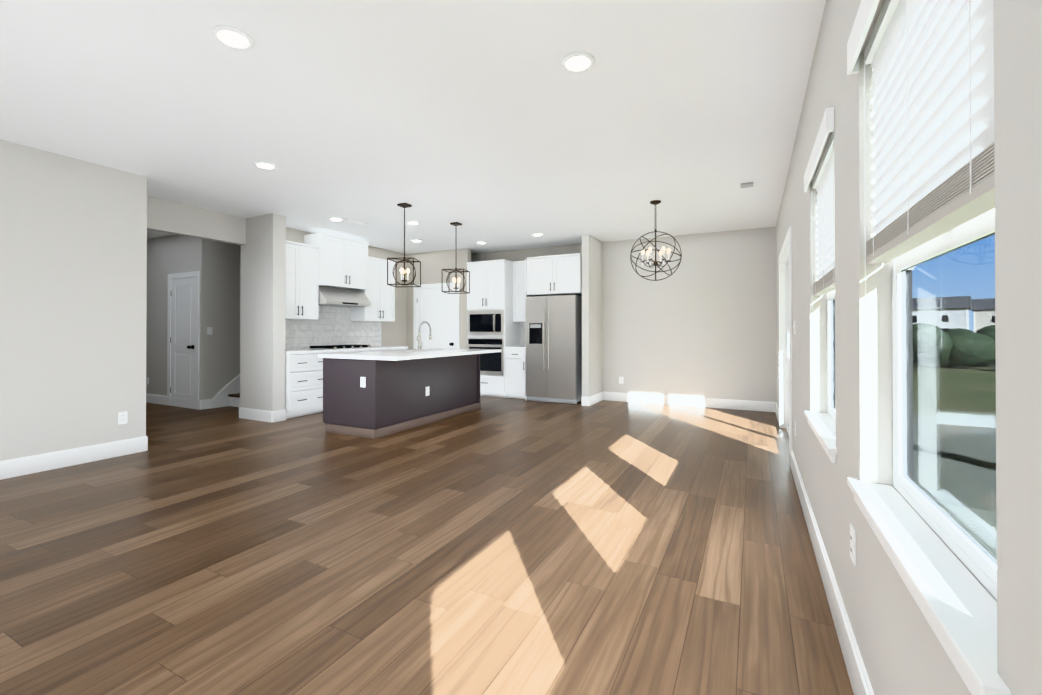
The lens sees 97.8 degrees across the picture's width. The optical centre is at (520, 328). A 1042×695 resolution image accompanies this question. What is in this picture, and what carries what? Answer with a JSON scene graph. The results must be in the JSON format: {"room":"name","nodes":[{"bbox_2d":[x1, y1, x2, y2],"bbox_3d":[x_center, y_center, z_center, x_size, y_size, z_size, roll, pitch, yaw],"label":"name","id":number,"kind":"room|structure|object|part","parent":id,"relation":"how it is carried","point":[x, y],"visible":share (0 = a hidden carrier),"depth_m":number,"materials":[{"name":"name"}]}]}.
{"room":"empty living room","nodes":[
{"label":"empty living room","id":0,"kind":"room"},
{"bbox_2d":[0,139,151,460],"bbox_3d":[-5.074,-0.161,2.933,0.900,2.740,4.080,0,0,27],"label":"wall","id":1,"kind":"structure","parent":0,"point":[86,266],"depth_m":4.04,"materials":[{"name":"paint"}]},
{"bbox_2d":[0,436,147,479],"bbox_3d":[-4.658,1.134,2.733,0.016,0.147,4.076,0,0,27],"label":"baseboard","id":2,"kind":"structure","parent":1,"relation":"attached to","point":[102,451],"depth_m":4.02,"materials":[{"name":"white"}]},
{"bbox_2d":[118,411,126,424],"bbox_3d":[-3.828,0.857,4.368,0.009,0.115,0.072,0,0,27],"label":"electrical outlet plate","id":3,"kind":"object","parent":1,"relation":"attached to","point":[122,417],"depth_m":4.36,"materials":[{"name":"white plastic"}]},
{"bbox_2d":[148,235,195,395],"bbox_3d":[-6.046,-0.135,7.594,2.430,2.740,0.120,0,0,27],"label":"wall","id":4,"kind":"structure","parent":0,"point":[171,254],"depth_m":7.44,"materials":[{"name":"paint"}]},
{"bbox_2d":[146,393,203,409],"bbox_3d":[-6.012,1.161,7.493,2.576,0.147,0.016,0,0,27],"label":"baseboard","id":5,"kind":"structure","parent":4,"relation":"attached to","point":[150,398],"depth_m":7.23,"materials":[{"name":"white wood"}]},
{"bbox_2d":[167,271,199,408],"bbox_3d":[-5.325,0.175,7.103,0.880,2.115,0.094,0,0,27],"label":"hall door","id":6,"kind":"structure","parent":4,"relation":"in","point":[183,338],"depth_m":7.13,"materials":[{"name":"white wood"}]},
{"bbox_2d":[147,196,245,244],"bbox_3d":[-4.157,-1.336,5.593,0.120,0.360,1.480,0,0,27],"label":"header beam","id":7,"kind":"structure","parent":0,"point":[164,216],"depth_m":5.65,"materials":[{"name":"paint"}]},
{"bbox_2d":[196,238,240,399],"bbox_3d":[-4.081,-0.129,8.618,0.120,2.740,3.730,0,0,27],"label":"wall","id":8,"kind":"structure","parent":0,"point":[218,263],"depth_m":7.15,"materials":[{"name":"paint"}]},
{"bbox_2d":[207,327,211,334],"bbox_3d":[-4.815,0.032,7.032,0.012,0.115,0.075,0,0,27],"label":"switch plate","id":9,"kind":"object","parent":8,"relation":"attached to","point":[209,330],"depth_m":7.03,"materials":[{"name":"white plastic"}]},
{"bbox_2d":[240,213,285,410],"bbox_3d":[-3.522,-0.143,6.194,0.700,2.740,0.180,0,0,27],"label":"pillar","id":10,"kind":"structure","parent":0,"point":[262,309],"depth_m":6.07,"materials":[{"name":"paint"}]},
{"bbox_2d":[239,407,275,422],"bbox_3d":[-3.566,1.153,6.099,0.732,0.147,0.016,0,0,27],"label":"baseboard","id":11,"kind":"structure","parent":10,"relation":"attached to","point":[244,413],"depth_m":6.06,"materials":[{"name":"white wood"}]},
{"bbox_2d":[286,227,407,349],"bbox_3d":[-2.903,-0.132,8.044,0.120,2.740,3.680,0,0,27],"label":"wall","id":12,"kind":"structure","parent":0,"point":[395,333],"depth_m":8.85,"materials":[{"name":"paint"}]},
{"bbox_2d":[0,0,825,253],"bbox_3d":[-3.065,-1.580,4.908,10.790,0.120,10.030,0,0,27],"label":"ceiling","id":13,"kind":"structure","parent":0,"point":[495,125],"depth_m":3.16,"materials":[{"name":"paint"}]},
{"bbox_2d":[212,25,253,49],"bbox_3d":[-1.514,-1.528,2.392,0.190,0.012,0.190,0,0,27],"label":"recessed light","id":14,"kind":"object","parent":13,"relation":"in","point":[232,37],"visible":1,"depth_m":2.38,"materials":[{"name":"white plastic"}]},
{"bbox_2d":[254,161,276,168],"bbox_3d":[-2.375,-1.518,4.224,0.190,0.012,0.190,0,0,27],"label":"recessed light","id":15,"kind":"object","parent":13,"relation":"in","point":[264,165],"visible":1,"depth_m":4.21,"materials":[{"name":"white plastic"}]},
{"bbox_2d":[329,217,342,220],"bbox_3d":[-2.542,-1.506,6.251,0.190,0.012,0.190,0,0,27],"label":"recessed light","id":16,"kind":"object","parent":13,"relation":"in","point":[335,219],"visible":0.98,"depth_m":6.24,"materials":[{"name":"white plastic"}]},
{"bbox_2d":[343,218,367,224],"bbox_3d":[-2.344,-1.504,6.397,0.140,0.014,0.360,0,0,27],"label":"ceiling vent","id":17,"kind":"object","parent":13,"relation":"in","point":[353,221],"visible":0.98,"depth_m":6.36,"materials":[{"name":"white metal"}]},
{"bbox_2d":[387,203,420,286],"bbox_3d":[-1.421,-1.018,5.542,0.323,0.995,0.323,0,0,3],"label":"pendant light","id":18,"kind":"object","parent":13,"relation":"hanging from","point":[404,206],"visible":1,"depth_m":5.53,"materials":[{"name":"brown metal"}]},
{"bbox_2d":[406,221,419,224],"bbox_3d":[-1.534,-1.505,6.467,0.190,0.012,0.190,0,0,27],"label":"recessed light","id":19,"kind":"object","parent":13,"relation":"in","point":[413,222],"visible":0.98,"depth_m":6.43,"materials":[{"name":"white plastic"}]},
{"bbox_2d":[442,222,469,293],"bbox_3d":[-0.930,-1.013,6.504,0.323,0.995,0.323,0,0,9],"label":"pendant light","id":20,"kind":"object","parent":13,"relation":"hanging from","point":[455,269],"visible":1,"depth_m":6.46,"materials":[{"name":"brown metal"}]},
{"bbox_2d":[532,233,543,235],"bbox_3d":[0.266,-1.500,7.244,0.190,0.012,0.190,0,0,27],"label":"recessed light","id":21,"kind":"object","parent":13,"relation":"in","point":[537,234],"visible":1,"depth_m":7.21,"materials":[{"name":"white plastic"}]},
{"bbox_2d":[561,52,593,71],"bbox_3d":[0.326,-1.527,2.610,0.190,0.012,0.190,0,0,27],"label":"recessed light","id":22,"kind":"object","parent":13,"relation":"in","point":[577,61],"visible":0.98,"depth_m":2.60,"materials":[{"name":"white plastic"}]},
{"bbox_2d":[630,200,681,280],"bbox_3d":[1.606,-1.045,5.423,0.584,0.944,0.584,0,0,27],"label":"orb chandelier","id":23,"kind":"object","parent":13,"relation":"hanging from","point":[655,203],"visible":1,"depth_m":5.40,"materials":[{"name":"brown metal"}]},
{"bbox_2d":[740,182,752,187],"bbox_3d":[2.379,-1.512,4.784,0.120,0.018,0.120,0,0,27],"label":"ceiling detector","id":24,"kind":"object","parent":13,"relation":"attached to","point":[746,185],"visible":1,"depth_m":4.77,"materials":[{"name":"grey plastic"}]},
{"bbox_2d":[0,396,853,694],"bbox_3d":[-3.065,1.270,4.891,10.790,0.100,10.030,0,0,27],"label":"floor","id":25,"kind":"structure","parent":0,"point":[504,546],"depth_m":2.35,"materials":[{"name":"brown wood"}]},
{"bbox_2d":[212,374,239,407],"bbox_3d":[-3.474,0.037,8.383,1.167,2.405,3.565,0,0,27],"label":"stairs","id":26,"kind":"structure","parent":25,"relation":"on","point":[228,394],"depth_m":7.21,"materials":[{"name":"white wood"}]},
{"bbox_2d":[285,232,407,418],"bbox_3d":[-2.847,-0.107,7.295,0.656,2.680,2.365,0,0,27],"label":"kitchen cabinets","id":27,"kind":"object","parent":25,"relation":"on","point":[315,261],"depth_m":6.99,"materials":[{"name":"white wood"}]},
{"bbox_3d":[-2.856,0.290,7.271,0.510,0.045,0.910,0,0,27],"label":"gas cooktop","id":28,"kind":"part","parent":27,"relation":"part of","materials":[{"name":"black metal"}]},
{"bbox_2d":[319,286,371,306],"bbox_3d":[-2.919,-0.510,7.308,0.490,0.284,0.904,0,0,27],"label":"range hood","id":29,"kind":"object","parent":27,"relation":"attached to","point":[336,297],"visible":0.84,"depth_m":7.20,"materials":[{"name":"silver metal"}]},
{"bbox_2d":[318,352,481,438],"bbox_3d":[-1.511,0.787,6.206,0.878,0.880,2.204,0,0,27],"label":"kitchen island","id":30,"kind":"object","parent":25,"relation":"on","point":[391,397],"depth_m":5.38,"materials":[{"name":"grey wood"}]},
{"bbox_2d":[360,377,365,386],"bbox_3d":[-1.780,0.601,5.116,0.072,0.115,0.009,0,0,27],"label":"outlet","id":31,"kind":"object","parent":30,"relation":"attached to","point":[362,381],"depth_m":5.11,"materials":[{"name":"white plastic"}]},
{"bbox_2d":[318,348,501,359],"bbox_3d":[-1.351,0.327,6.127,1.215,0.040,2.270,0,0,27],"label":"island countertop","id":32,"kind":"structure","parent":30,"relation":"on","point":[410,354],"depth_m":5.57,"materials":[{"name":"white stone"}]},
{"bbox_2d":[417,321,431,349],"bbox_3d":[-1.367,0.099,6.510,0.243,0.414,0.097,0,0,27],"label":"faucet","id":33,"kind":"object","parent":32,"relation":"on","point":[419,347],"visible":1,"depth_m":6.51,"materials":[{"name":"silver metal"}]},
{"bbox_2d":[467,259,522,397],"bbox_3d":[-0.505,0.005,8.518,0.800,2.470,0.652,0,0,27],"label":"tall cabinet","id":34,"kind":"object","parent":25,"relation":"on","point":[501,290],"depth_m":8.21,"materials":[{"name":"white wood"}]},
{"bbox_2d":[507,349,526,399],"bbox_3d":[0.045,0.799,8.250,0.420,0.880,0.621,0,0,27],"label":"base cabinet","id":35,"kind":"object","parent":25,"relation":"on","point":[516,358],"depth_m":7.98,"materials":[{"name":"white wood"}]},
{"bbox_2d":[507,345,525,348],"bbox_3d":[0.042,0.339,8.246,0.420,0.040,0.635,0,0,27],"label":"countertop","id":36,"kind":"structure","parent":35,"relation":"on","point":[508,346],"depth_m":8.03,"materials":[{"name":"white stone"}]},
{"bbox_2d":[526,295,581,403],"bbox_3d":[0.624,0.344,7.858,0.910,1.785,0.741,0,0,27],"label":"fridge","id":37,"kind":"object","parent":25,"relation":"on","point":[553,348],"visible":0.94,"depth_m":7.55,"materials":[{"name":"grey metal"}]},
{"bbox_2d":[408,248,471,348],"bbox_3d":[-1.616,-0.128,8.836,1.455,2.740,0.120,0,0,27],"label":"wall","id":38,"kind":"structure","parent":0,"point":[432,263],"depth_m":8.73,"materials":[{"name":"paint"}]},
{"bbox_2d":[413,282,458,348],"bbox_3d":[-1.662,0.184,8.736,1.090,2.115,0.094,0,0,27],"label":"pantry door","id":39,"kind":"structure","parent":38,"relation":"in","point":[435,307],"depth_m":8.77,"materials":[{"name":"white wood"}]},
{"bbox_2d":[580,235,603,396],"bbox_3d":[1.197,-0.135,7.608,0.120,2.740,0.730,0,0,27],"label":"wall","id":40,"kind":"structure","parent":0,"point":[592,249],"depth_m":7.42,"materials":[{"name":"paint"}]},
{"bbox_2d":[588,391,603,405],"bbox_3d":[1.245,1.161,7.545,0.016,0.147,0.706,0,0,27],"label":"baseboard","id":41,"kind":"structure","parent":40,"relation":"attached to","point":[593,399],"depth_m":7.50,"materials":[{"name":"white wood"}]},
{"bbox_2d":[472,227,775,401],"bbox_3d":[0.268,-0.129,8.571,7.910,2.740,0.140,0,0,27],"label":"wall","id":42,"kind":"structure","parent":0,"point":[707,329],"depth_m":7.23,"materials":[{"name":"paint"}]},
{"bbox_2d":[511,261,526,320],"bbox_3d":[0.109,-0.680,8.383,0.420,1.100,0.341,0,0,27],"label":"upper cabinet","id":43,"kind":"object","parent":42,"relation":"attached to","point":[518,268],"depth_m":8.28,"materials":[{"name":"white wood"}]},
{"bbox_2d":[527,253,581,296],"bbox_3d":[0.682,-0.908,7.923,0.980,0.650,0.641,0,0,27],"label":"upper cabinet","id":44,"kind":"object","parent":42,"relation":"attached to","point":[552,275],"depth_m":7.62,"materials":[{"name":"white wood"}]},
{"bbox_2d":[604,392,776,411],"bbox_3d":[2.588,1.160,7.292,2.640,0.147,0.016,0,0,27],"label":"baseboard","id":45,"kind":"structure","parent":42,"relation":"attached to","point":[764,406],"depth_m":7.22,"materials":[{"name":"white wood"}]},
{"bbox_2d":[776,0,1041,694],"bbox_3d":[1.730,-0.163,2.570,0.130,2.740,9.620,0,0,27],"label":"wall","id":46,"kind":"structure","parent":0,"point":[901,653],"depth_m":1.33,"materials":[{"name":"paint"}]},
{"bbox_2d":[772,402,778,422],"bbox_3d":[3.492,1.154,6.177,0.016,0.147,1.100,0,0,27],"label":"baseboard","id":47,"kind":"structure","parent":46,"relation":"attached to","point":[775,408],"depth_m":6.56,"materials":[{"name":"white wood"}]},
{"bbox_2d":[779,226,791,463],"bbox_3d":[2.837,0.157,4.844,0.068,2.125,1.870,0,0,27],"label":"door frame","id":48,"kind":"structure","parent":46,"relation":"attached to","point":[785,253],"depth_m":5.58,"materials":[{"name":"white wood"}]},
{"bbox_2d":[785,256,788,435],"bbox_3d":[2.887,0.201,4.818,0.106,2.037,1.694,0,0,27],"label":"door","id":49,"kind":"structure","parent":46,"relation":"in","point":[787,334],"depth_m":5.55,"materials":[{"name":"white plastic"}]},
{"bbox_2d":[793,321,795,334],"bbox_3d":[2.230,-0.007,3.707,0.012,0.115,0.075,0,0,27],"label":"switch plate","id":50,"kind":"object","parent":46,"relation":"attached to","point":[794,326],"depth_m":3.69,"materials":[{"name":"white plastic"}]},
{"bbox_2d":[804,107,834,339],"bbox_3d":[1.549,-0.433,2.316,0.100,0.997,0.940,0,0,27],"label":"window blind","id":51,"kind":"object","parent":46,"relation":"attached to","point":[823,182],"visible":0.67,"depth_m":2.32,"materials":[{"name":"white plastic"}]},
{"bbox_2d":[804,411,836,463],"bbox_3d":[1.554,0.532,2.308,0.112,0.067,1.000,0,0,27],"label":"window sill","id":52,"kind":"structure","parent":46,"relation":"attached to","point":[822,425],"depth_m":2.25,"materials":[{"name":"white"}]},
{"bbox_2d":[827,290,834,420],"bbox_3d":[1.621,-0.193,2.278,0.051,1.379,0.914,0,0,27],"label":"window","id":53,"kind":"structure","parent":46,"relation":"in","point":[831,354],"depth_m":2.61,"materials":[{"name":"white plastic"}]},
{"bbox_2d":[790,450,873,694],"bbox_3d":[0.931,1.125,1.158,0.016,0.147,6.410,0,0,27],"label":"baseboard","id":54,"kind":"structure","parent":46,"relation":"attached to","point":[860,683],"depth_m":1.84,"materials":[{"name":"white"}]},
{"bbox_2d":[850,523,855,565],"bbox_3d":[1.140,0.741,1.564,0.009,0.115,0.072,0,0,27],"label":"electrical outlet plate","id":55,"kind":"object","parent":46,"relation":"attached to","point":[852,531],"depth_m":1.55,"materials":[{"name":"white plastic"}]},
{"bbox_2d":[847,0,994,347],"bbox_3d":[0.904,-0.441,1.051,0.100,0.997,0.940,0,0,27],"label":"window blind","id":56,"kind":"object","parent":46,"relation":"attached to","point":[931,62],"visible":0.77,"depth_m":1.00,"materials":[{"name":"white plastic"}]},
{"bbox_2d":[847,477,1011,694],"bbox_3d":[0.909,0.524,1.043,0.112,0.067,1.000,0,0,27],"label":"window sill","id":57,"kind":"structure","parent":46,"relation":"attached to","point":[955,601],"depth_m":0.87,"materials":[{"name":"white"}]},
{"bbox_2d":[892,208,996,599],"bbox_3d":[0.975,-0.200,1.013,0.051,1.379,0.914,0,0,27],"label":"window","id":58,"kind":"structure","parent":46,"relation":"in","point":[944,382],"depth_m":1.03,"materials":[{"name":"glass"}]}
]}

